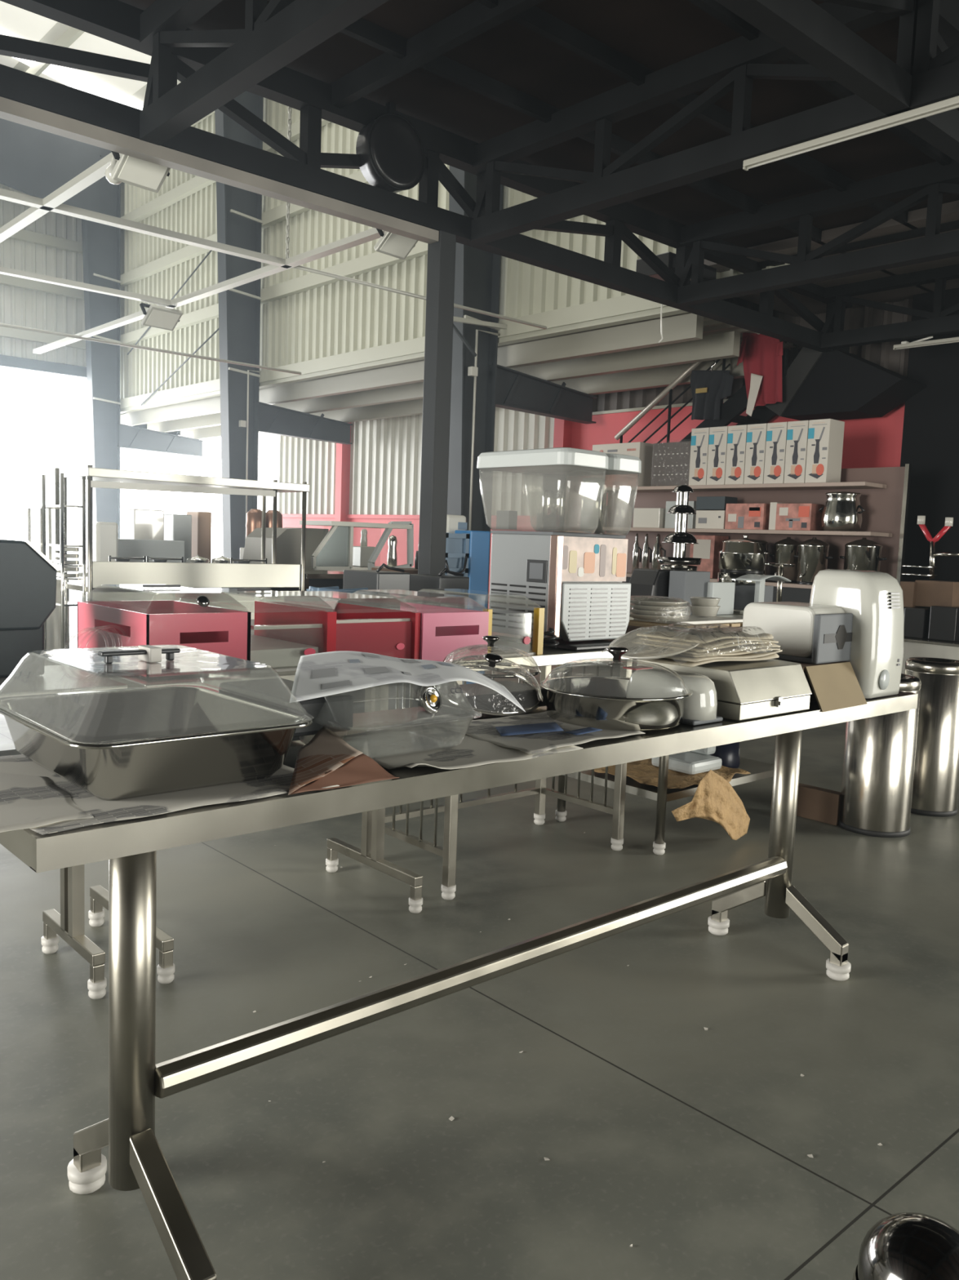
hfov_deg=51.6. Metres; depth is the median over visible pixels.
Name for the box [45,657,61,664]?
shelf
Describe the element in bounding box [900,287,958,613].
wall
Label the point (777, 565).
bowl
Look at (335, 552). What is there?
glass case
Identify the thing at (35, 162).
beam
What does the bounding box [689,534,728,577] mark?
carton
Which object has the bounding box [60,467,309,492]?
shelf
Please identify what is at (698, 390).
print
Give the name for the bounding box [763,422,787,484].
carton
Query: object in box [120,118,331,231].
trim
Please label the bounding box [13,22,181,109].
ceiling
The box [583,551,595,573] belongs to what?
picture
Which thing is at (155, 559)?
ring
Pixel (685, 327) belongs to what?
beam
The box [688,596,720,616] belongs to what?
stack
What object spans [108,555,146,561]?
ring
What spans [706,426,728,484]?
carton
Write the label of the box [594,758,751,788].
paper
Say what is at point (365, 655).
picture
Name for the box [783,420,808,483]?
carton
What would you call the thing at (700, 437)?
carton
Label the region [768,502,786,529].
carton
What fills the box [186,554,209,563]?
pot
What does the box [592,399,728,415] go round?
cap
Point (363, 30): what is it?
beam
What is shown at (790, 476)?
tray
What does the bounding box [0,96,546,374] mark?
grid
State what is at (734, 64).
beam
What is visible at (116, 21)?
beam
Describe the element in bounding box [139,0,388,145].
beam
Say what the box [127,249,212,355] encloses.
trim
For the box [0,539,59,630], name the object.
hood
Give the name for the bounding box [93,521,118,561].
bucket
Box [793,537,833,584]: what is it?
urn
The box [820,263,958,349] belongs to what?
beam
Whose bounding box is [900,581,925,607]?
carton
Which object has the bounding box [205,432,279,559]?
door
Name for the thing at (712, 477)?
tray
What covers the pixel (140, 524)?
appliance
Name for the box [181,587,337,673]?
display case
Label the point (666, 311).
trim
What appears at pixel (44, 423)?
window
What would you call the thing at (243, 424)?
conduit
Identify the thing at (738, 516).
carton
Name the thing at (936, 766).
bin
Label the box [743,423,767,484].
carton
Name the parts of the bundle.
rod, rod, rod, rod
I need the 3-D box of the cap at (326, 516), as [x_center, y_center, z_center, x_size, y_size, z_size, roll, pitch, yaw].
[-1.480,-2.233,17.985,0.070,0.070,8.400,-3,8,-42]
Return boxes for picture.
[311,666,336,679]
[322,680,350,689]
[349,658,359,662]
[363,653,381,657]
[363,666,390,674]
[403,659,418,662]
[421,664,436,669]
[438,662,453,666]
[562,545,568,569]
[568,550,577,573]
[577,567,583,577]
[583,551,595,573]
[594,544,599,553]
[599,544,606,577]
[611,546,617,574]
[616,553,626,577]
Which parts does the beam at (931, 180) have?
web post, web post, web post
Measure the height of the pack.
0.536 m
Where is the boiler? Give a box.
[240,508,282,559]
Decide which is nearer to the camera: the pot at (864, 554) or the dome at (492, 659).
the dome at (492, 659)
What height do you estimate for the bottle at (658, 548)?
0.500 m
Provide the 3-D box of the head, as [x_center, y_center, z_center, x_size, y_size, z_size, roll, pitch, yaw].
[-0.218,-0.830,8.784,0.240,0.551,0.320,-3,8,-42]
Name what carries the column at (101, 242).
on the floor
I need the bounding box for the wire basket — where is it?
[902,564,939,576]
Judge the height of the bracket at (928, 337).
0.102 m
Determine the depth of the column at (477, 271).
12.50 m
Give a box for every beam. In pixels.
[0,0,852,353]
[0,118,100,213]
[120,313,703,426]
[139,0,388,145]
[146,331,740,432]
[330,0,544,108]
[470,0,958,244]
[676,158,958,306]
[715,0,958,163]
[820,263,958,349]
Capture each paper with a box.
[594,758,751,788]
[671,769,750,839]
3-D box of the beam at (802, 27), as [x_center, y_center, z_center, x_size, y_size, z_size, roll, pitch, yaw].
[0.164,-2.880,3.191,16.515,0.675,0.120,-3,8,-42]
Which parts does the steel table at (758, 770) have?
leg, leg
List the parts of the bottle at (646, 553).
handle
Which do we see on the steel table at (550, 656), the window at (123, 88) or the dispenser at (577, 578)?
the dispenser at (577, 578)
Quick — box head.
[446,514,467,576]
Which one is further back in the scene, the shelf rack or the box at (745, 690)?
the shelf rack
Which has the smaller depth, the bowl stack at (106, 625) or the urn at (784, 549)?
the bowl stack at (106, 625)
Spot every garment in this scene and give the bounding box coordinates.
[690,360,733,420]
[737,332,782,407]
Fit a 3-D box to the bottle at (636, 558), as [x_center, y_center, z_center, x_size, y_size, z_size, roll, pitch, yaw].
[1.960,-1.072,12.307,0.084,0.500,0.125,-3,8,-42]
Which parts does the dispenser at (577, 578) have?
tank lid, tank, corner trim, tank, tank lid, picture panel, panel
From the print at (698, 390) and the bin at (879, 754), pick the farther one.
the print at (698, 390)
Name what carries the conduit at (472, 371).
attached to the column at (477, 271)
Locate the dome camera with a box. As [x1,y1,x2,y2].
[104,156,121,184]
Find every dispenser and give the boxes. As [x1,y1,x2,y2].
[476,447,641,650]
[809,568,904,698]
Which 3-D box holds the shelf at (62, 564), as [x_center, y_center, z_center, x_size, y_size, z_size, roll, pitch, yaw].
[-3.226,-0.584,7.702,0.162,0.015,0.400,-3,8,-42]
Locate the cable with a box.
[542,627,559,648]
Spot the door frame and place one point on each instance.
(8, 362)
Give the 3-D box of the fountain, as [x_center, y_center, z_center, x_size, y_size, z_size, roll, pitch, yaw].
[1.498,-0.704,7.412,0.330,0.899,0.330,-3,8,-42]
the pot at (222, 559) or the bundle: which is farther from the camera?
the pot at (222, 559)
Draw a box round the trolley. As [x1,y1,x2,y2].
[42,473,86,666]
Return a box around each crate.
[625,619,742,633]
[903,606,930,638]
[928,605,958,641]
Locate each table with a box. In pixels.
[0,664,127,999]
[0,691,918,1279]
[65,661,449,984]
[67,567,87,648]
[304,569,343,591]
[328,565,414,570]
[384,640,632,900]
[523,613,743,684]
[555,664,773,855]
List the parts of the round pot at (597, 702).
pot, dome lid, knob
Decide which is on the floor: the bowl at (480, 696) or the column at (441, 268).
the column at (441, 268)
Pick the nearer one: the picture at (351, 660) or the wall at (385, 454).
the picture at (351, 660)
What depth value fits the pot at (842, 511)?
10.27 m
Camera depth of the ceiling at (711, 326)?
11.69 m
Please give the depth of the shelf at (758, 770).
4.67 m
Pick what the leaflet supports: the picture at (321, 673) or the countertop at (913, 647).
the picture at (321, 673)
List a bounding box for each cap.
[282,514,567,520]
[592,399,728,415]
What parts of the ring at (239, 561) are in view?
burner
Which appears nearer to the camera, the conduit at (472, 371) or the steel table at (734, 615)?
the steel table at (734, 615)
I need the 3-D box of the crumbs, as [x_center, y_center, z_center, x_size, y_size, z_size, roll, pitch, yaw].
[0.154,1.038,3.267,1.722,0.004,2.714,1,6,-10]
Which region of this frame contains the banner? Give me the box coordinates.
[746,373,762,416]
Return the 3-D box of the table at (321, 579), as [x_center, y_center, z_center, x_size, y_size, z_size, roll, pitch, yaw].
[-1.554,-0.237,10.607,1.269,0.978,0.900,-3,8,-42]
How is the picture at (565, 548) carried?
attached to the dispenser at (577, 578)
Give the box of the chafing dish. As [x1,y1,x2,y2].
[0,644,314,800]
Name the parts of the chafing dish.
handle, clear lid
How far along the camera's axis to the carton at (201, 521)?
11.35 m
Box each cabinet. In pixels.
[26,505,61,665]
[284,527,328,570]
[371,567,417,602]
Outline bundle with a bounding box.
[284,586,381,713]
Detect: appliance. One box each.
[123,508,164,539]
[164,514,191,562]
[628,568,676,599]
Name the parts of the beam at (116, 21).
web post, web post, web post, web post, web post, web post, web post, web post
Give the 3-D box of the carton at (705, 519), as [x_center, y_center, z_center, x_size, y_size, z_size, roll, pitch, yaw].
[2.757,-1.394,11.531,0.282,0.211,0.390,-3,8,-42]
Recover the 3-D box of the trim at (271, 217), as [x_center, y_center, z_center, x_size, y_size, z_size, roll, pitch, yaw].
[-2.497,-6.892,15.440,0.120,0.200,16.900,-3,8,-42]
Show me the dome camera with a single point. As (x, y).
(109, 169)
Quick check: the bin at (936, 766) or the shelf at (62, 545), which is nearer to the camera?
the bin at (936, 766)
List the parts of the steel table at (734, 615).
leg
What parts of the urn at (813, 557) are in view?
lid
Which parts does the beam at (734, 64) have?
web post, web post, web post, web post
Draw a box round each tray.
[0,96,439,244]
[0,152,120,243]
[0,187,292,268]
[0,266,176,307]
[33,227,384,354]
[53,546,79,551]
[53,552,79,558]
[53,559,79,564]
[56,565,79,571]
[57,572,79,577]
[218,678,353,741]
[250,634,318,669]
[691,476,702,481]
[710,475,721,480]
[728,475,740,480]
[746,475,759,479]
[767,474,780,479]
[787,473,800,479]
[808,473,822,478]
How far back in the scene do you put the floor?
2.62 m
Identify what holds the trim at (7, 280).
attached to the wall at (22, 307)
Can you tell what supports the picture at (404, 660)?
on the leaflet
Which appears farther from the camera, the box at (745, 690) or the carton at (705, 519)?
the carton at (705, 519)
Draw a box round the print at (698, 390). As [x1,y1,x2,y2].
[695,387,707,393]
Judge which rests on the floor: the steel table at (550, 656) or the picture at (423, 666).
the steel table at (550, 656)
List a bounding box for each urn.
[769,537,799,582]
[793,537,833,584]
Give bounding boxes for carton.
[186,511,211,563]
[591,441,653,487]
[664,501,699,528]
[688,427,709,485]
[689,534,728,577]
[695,510,725,528]
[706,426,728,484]
[724,424,747,484]
[724,503,770,529]
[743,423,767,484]
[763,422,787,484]
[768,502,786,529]
[775,503,824,530]
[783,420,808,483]
[796,782,841,826]
[804,418,844,483]
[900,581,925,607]
[915,580,958,607]
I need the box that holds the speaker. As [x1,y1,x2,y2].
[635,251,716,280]
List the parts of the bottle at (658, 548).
handle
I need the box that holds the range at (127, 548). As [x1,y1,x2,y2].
[118,538,185,562]
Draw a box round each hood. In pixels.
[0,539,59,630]
[243,527,302,635]
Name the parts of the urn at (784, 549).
lid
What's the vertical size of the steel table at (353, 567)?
1.006 m
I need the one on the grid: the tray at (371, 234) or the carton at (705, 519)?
the tray at (371, 234)
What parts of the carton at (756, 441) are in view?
printed glass, printed lever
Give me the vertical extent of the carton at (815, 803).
0.160 m
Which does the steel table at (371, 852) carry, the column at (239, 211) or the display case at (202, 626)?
the display case at (202, 626)
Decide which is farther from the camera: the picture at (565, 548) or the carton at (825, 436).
the carton at (825, 436)
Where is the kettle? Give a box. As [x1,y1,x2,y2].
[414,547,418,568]
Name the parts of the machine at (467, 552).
frame post, frame post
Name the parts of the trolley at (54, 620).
frame post, frame post, roof plate, frame post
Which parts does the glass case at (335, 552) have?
panel, frame, roof plate, frame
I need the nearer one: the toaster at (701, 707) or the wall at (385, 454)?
the toaster at (701, 707)
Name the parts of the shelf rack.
post, post, lamp rail, panel, post, post, post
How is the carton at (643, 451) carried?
on the display shelf at (884, 491)
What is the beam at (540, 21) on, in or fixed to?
attached to the ceiling at (656, 34)
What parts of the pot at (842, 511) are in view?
handle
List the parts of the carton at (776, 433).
printed glass, printed lever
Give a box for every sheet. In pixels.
[0,754,339,835]
[0,772,93,832]
[339,713,583,769]
[438,711,645,754]
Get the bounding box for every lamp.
[742,95,958,170]
[893,337,958,350]
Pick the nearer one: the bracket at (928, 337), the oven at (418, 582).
the oven at (418, 582)
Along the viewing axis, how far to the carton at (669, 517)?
11.94 m
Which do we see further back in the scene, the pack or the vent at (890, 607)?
the pack
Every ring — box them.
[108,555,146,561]
[146,555,183,562]
[230,557,266,564]
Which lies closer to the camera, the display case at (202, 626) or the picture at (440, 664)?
the picture at (440, 664)
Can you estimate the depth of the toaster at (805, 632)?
3.06 m
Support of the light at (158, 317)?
attached to the grid
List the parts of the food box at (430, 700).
clear lid, knob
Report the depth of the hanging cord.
9.10 m
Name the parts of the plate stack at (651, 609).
dish, dish, dish, dish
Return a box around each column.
[81,148,204,538]
[214,90,352,563]
[417,230,456,574]
[447,165,597,608]
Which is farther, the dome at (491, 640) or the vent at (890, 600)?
the vent at (890, 600)
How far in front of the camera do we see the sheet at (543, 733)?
2.29 m
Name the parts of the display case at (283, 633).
handle, clear lid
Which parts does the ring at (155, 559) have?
burner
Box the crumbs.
[253,831,882,1246]
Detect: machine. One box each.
[0,539,59,677]
[444,529,489,684]
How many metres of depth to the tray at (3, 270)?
9.87 m
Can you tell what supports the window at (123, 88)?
attached to the ceiling at (137, 99)
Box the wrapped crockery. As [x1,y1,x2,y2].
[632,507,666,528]
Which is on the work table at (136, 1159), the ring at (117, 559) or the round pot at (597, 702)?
the round pot at (597, 702)
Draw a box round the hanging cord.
[658,303,663,342]
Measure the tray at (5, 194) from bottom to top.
0.050 m
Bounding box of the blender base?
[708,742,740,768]
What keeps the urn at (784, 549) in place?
on the display shelf at (884, 491)
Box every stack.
[62,625,127,680]
[599,622,782,666]
[629,595,690,620]
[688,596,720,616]
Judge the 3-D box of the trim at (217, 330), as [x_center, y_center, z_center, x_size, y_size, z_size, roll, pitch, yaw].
[-5.502,-5.319,18.755,0.028,1.423,4.308,-3,8,-42]
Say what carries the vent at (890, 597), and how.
attached to the dispenser at (875, 601)
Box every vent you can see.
[888,595,900,598]
[888,599,900,601]
[888,602,900,604]
[888,606,900,608]
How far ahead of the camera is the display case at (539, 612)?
3.94 m
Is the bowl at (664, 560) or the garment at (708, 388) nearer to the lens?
the bowl at (664, 560)
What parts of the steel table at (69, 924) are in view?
leg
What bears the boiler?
on the steel table at (80, 572)
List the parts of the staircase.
rail post, rail, handrail, rail post, rail, rail, rail post, plate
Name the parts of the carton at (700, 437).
printed glass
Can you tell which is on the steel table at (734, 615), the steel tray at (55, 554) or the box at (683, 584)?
the box at (683, 584)
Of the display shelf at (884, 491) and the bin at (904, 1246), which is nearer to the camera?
the bin at (904, 1246)
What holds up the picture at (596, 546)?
attached to the dispenser at (577, 578)
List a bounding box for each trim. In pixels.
[0,224,82,253]
[0,273,84,299]
[0,326,85,349]
[26,26,84,75]
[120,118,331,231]
[120,169,369,288]
[120,240,427,346]
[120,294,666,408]
[120,306,688,413]
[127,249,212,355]
[141,328,218,405]
[180,356,744,439]
[191,111,214,126]
[334,422,351,521]
[553,417,572,531]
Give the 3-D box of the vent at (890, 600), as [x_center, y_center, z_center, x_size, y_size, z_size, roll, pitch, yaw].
[1.313,-0.125,3.141,0.060,0.006,0.010,-3,8,-42]
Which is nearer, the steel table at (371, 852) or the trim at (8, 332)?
the steel table at (371, 852)
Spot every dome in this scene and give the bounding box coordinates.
[432,653,543,715]
[443,635,541,678]
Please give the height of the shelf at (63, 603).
0.015 m
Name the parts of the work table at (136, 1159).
leg, leg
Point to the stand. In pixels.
(948, 522)
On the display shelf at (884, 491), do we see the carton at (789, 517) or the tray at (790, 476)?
the carton at (789, 517)
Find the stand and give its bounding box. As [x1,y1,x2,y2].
[916,515,958,578]
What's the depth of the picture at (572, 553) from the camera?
4.18 m
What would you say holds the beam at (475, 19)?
attached to the ceiling at (656, 34)
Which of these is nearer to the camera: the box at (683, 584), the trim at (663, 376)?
the box at (683, 584)
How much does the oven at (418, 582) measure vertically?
0.151 m
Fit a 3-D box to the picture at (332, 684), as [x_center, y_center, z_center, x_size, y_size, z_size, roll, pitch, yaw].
[-0.273,0.085,1.889,0.080,0.010,0.027,-3,8,-42]
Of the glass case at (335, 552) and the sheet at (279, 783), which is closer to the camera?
the sheet at (279, 783)
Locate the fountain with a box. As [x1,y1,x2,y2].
[657,484,702,570]
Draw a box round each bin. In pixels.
[838,673,921,837]
[852,1212,958,1279]
[904,657,958,817]
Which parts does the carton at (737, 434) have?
printed glass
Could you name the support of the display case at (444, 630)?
on the steel table at (550, 656)
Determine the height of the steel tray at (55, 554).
0.032 m
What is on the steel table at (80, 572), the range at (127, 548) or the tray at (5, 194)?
the range at (127, 548)
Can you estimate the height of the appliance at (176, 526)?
0.614 m
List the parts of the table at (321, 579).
leg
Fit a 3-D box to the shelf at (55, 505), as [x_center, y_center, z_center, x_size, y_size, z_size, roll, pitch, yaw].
[-3.209,-1.031,7.657,0.162,0.015,0.400,-3,8,-42]
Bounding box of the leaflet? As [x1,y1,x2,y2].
[289,650,525,711]
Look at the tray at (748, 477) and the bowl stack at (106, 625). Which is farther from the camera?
the tray at (748, 477)
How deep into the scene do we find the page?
1.83 m
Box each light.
[111,151,170,192]
[139,302,182,330]
[355,102,425,193]
[373,228,417,259]
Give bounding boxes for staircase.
[577,331,927,533]
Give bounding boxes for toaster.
[626,668,723,725]
[742,601,853,664]
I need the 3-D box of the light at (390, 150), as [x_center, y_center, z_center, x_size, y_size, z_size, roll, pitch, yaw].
[-0.599,-3.365,6.774,0.484,0.578,0.170,-3,8,-42]
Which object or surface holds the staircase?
attached to the wall at (931, 427)
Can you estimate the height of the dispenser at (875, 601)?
0.396 m
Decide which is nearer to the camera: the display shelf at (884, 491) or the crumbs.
the crumbs
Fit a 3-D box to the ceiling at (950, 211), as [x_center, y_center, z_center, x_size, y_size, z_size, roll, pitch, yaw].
[5.006,-3.604,8.907,2.600,0.090,6.200,-3,8,-42]
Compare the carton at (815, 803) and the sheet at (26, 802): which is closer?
the sheet at (26, 802)
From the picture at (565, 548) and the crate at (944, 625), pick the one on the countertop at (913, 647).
the crate at (944, 625)
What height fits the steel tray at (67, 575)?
0.031 m
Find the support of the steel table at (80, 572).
on the floor
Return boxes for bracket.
[453,316,507,356]
[901,336,933,348]
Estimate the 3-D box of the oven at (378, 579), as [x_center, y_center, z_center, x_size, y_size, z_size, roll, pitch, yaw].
[-0.707,0.074,6.677,0.268,1.192,0.400,-3,8,-42]
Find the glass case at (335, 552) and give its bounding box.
[299,520,413,569]
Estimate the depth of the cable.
4.06 m
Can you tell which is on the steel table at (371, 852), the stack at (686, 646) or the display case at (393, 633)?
the display case at (393, 633)
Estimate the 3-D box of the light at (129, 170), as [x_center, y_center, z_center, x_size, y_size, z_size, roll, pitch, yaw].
[-2.027,-2.869,5.977,0.226,0.224,0.350,7,8,42]
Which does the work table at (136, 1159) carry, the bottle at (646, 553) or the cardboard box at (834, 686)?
the cardboard box at (834, 686)
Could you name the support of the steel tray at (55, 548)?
on the steel tray at (55, 554)
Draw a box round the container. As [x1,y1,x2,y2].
[651,746,722,774]
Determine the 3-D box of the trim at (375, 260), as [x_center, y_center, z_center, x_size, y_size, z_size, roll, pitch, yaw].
[-2.542,-5.659,15.562,0.120,0.200,16.900,-3,8,-42]
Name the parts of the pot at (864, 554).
lid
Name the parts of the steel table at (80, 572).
leg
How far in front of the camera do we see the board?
4.82 m
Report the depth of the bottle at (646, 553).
12.17 m
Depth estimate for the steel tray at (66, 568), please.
7.57 m
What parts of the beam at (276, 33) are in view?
web post, web post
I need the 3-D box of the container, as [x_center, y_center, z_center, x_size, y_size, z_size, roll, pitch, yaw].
[1.002,0.450,4.784,0.340,0.342,0.250,-3,8,-42]
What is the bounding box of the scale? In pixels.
[733,573,791,614]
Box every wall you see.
[0,183,86,366]
[120,97,789,399]
[279,297,912,608]
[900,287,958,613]
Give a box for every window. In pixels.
[0,0,57,67]
[0,367,89,582]
[13,57,142,110]
[38,31,151,100]
[120,435,206,538]
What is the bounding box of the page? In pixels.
[288,727,399,795]
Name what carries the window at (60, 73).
attached to the ceiling at (137, 99)
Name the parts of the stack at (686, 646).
oval plate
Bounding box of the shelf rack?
[54,465,309,619]
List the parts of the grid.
hanging chain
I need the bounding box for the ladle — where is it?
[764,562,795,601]
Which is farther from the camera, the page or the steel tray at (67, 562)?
the steel tray at (67, 562)
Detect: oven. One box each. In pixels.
[342,563,410,710]
[342,569,410,598]
[404,568,469,707]
[409,573,469,599]
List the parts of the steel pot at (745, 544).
lid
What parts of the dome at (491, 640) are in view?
knob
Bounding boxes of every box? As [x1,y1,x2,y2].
[298,680,481,759]
[636,658,812,720]
[668,570,735,614]
[696,496,737,510]
[774,658,866,711]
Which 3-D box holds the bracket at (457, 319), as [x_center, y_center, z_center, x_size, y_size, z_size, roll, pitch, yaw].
[-0.006,-3.682,12.089,1.000,0.464,0.050,-3,8,-42]
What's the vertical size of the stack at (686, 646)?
0.097 m
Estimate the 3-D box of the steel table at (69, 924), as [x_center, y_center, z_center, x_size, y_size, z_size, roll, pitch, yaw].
[-1.810,0.590,2.447,1.720,0.915,0.485,-3,8,-42]
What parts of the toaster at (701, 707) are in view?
plate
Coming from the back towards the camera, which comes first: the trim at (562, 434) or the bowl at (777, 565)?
the trim at (562, 434)
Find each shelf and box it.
[44,504,82,507]
[44,543,82,547]
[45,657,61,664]
[53,562,82,567]
[56,600,77,606]
[57,576,82,580]
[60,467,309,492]
[562,756,773,801]
[600,463,911,603]
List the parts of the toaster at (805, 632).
plate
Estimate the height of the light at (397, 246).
0.224 m
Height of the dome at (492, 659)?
0.142 m
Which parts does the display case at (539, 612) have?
clear lid, corner post, corner post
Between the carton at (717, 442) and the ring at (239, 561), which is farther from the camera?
the carton at (717, 442)
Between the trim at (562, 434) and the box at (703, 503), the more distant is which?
the trim at (562, 434)
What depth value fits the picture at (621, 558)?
4.39 m
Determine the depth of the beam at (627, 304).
13.93 m
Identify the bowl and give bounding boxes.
[417,680,546,715]
[657,556,702,564]
[771,563,795,567]
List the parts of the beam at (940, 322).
web post, web post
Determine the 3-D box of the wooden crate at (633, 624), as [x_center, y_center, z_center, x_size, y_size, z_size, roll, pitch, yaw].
[0.971,-0.052,4.893,0.730,0.083,0.450,-3,8,-42]
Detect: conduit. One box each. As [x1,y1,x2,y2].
[239,369,261,542]
[467,329,498,530]
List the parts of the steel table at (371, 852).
leg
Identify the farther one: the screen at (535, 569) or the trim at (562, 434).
the trim at (562, 434)
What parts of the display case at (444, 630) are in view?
clear lid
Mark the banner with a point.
(756, 380)
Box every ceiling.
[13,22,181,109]
[118,0,958,248]
[126,312,802,413]
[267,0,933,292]
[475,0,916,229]
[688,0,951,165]
[703,200,958,316]
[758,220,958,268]
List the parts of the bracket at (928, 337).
arm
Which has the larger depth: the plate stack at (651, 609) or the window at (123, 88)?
the window at (123, 88)
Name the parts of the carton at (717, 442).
printed glass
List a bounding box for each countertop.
[901,636,958,673]
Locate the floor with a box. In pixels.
[0,589,958,1279]
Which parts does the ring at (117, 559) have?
burner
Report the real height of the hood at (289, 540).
1.423 m
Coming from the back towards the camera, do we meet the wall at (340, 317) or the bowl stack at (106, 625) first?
the wall at (340, 317)
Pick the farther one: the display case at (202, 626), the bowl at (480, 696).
the display case at (202, 626)
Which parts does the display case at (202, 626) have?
clear lid, handle, knob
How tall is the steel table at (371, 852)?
0.915 m
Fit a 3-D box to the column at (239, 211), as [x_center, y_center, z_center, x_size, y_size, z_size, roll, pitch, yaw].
[-3.351,-5.496,17.276,2.756,10.000,0.320,-3,8,-42]
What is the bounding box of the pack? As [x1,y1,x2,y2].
[651,440,691,486]
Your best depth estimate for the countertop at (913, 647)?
8.82 m
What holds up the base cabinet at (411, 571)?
on the floor
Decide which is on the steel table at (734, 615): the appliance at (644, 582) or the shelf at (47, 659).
the appliance at (644, 582)
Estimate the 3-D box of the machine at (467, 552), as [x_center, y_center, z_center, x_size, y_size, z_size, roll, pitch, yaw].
[-0.257,-0.245,8.771,0.523,1.450,0.442,-3,8,-42]
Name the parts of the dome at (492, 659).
knob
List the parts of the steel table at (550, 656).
rod, rod, rod, rail, rod, rod, rod, leg, rail, rod, rod, rod, leg, rod, rod, rail, rod, rod, rod, leg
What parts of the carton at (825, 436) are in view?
printed glass, printed lever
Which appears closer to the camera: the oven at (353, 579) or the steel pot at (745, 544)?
the oven at (353, 579)
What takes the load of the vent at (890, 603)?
attached to the dispenser at (875, 601)
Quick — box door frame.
[0,354,87,378]
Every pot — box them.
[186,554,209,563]
[210,555,233,563]
[539,646,693,731]
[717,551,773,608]
[719,534,771,581]
[818,491,864,531]
[840,537,887,572]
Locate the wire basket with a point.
(926, 575)
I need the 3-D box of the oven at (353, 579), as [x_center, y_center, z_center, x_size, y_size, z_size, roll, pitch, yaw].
[-0.690,-0.374,6.633,0.268,0.170,0.400,-3,8,-42]
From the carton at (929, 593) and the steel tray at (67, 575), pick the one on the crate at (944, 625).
the carton at (929, 593)
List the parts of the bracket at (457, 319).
arm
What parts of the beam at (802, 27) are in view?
web post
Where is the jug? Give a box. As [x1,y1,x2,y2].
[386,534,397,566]
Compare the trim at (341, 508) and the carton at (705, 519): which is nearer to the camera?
the carton at (705, 519)
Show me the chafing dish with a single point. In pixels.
(126, 743)
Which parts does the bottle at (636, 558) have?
handle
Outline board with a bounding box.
[633,615,742,625]
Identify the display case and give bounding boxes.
[77,584,251,680]
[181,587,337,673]
[265,591,420,659]
[353,589,488,661]
[403,588,544,656]
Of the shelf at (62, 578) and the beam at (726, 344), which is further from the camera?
the beam at (726, 344)
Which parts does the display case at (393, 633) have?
clear lid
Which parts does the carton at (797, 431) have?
printed glass, printed lever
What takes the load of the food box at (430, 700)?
on the sheet at (375, 743)
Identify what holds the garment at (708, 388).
hanging from the staircase
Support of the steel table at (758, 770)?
on the floor

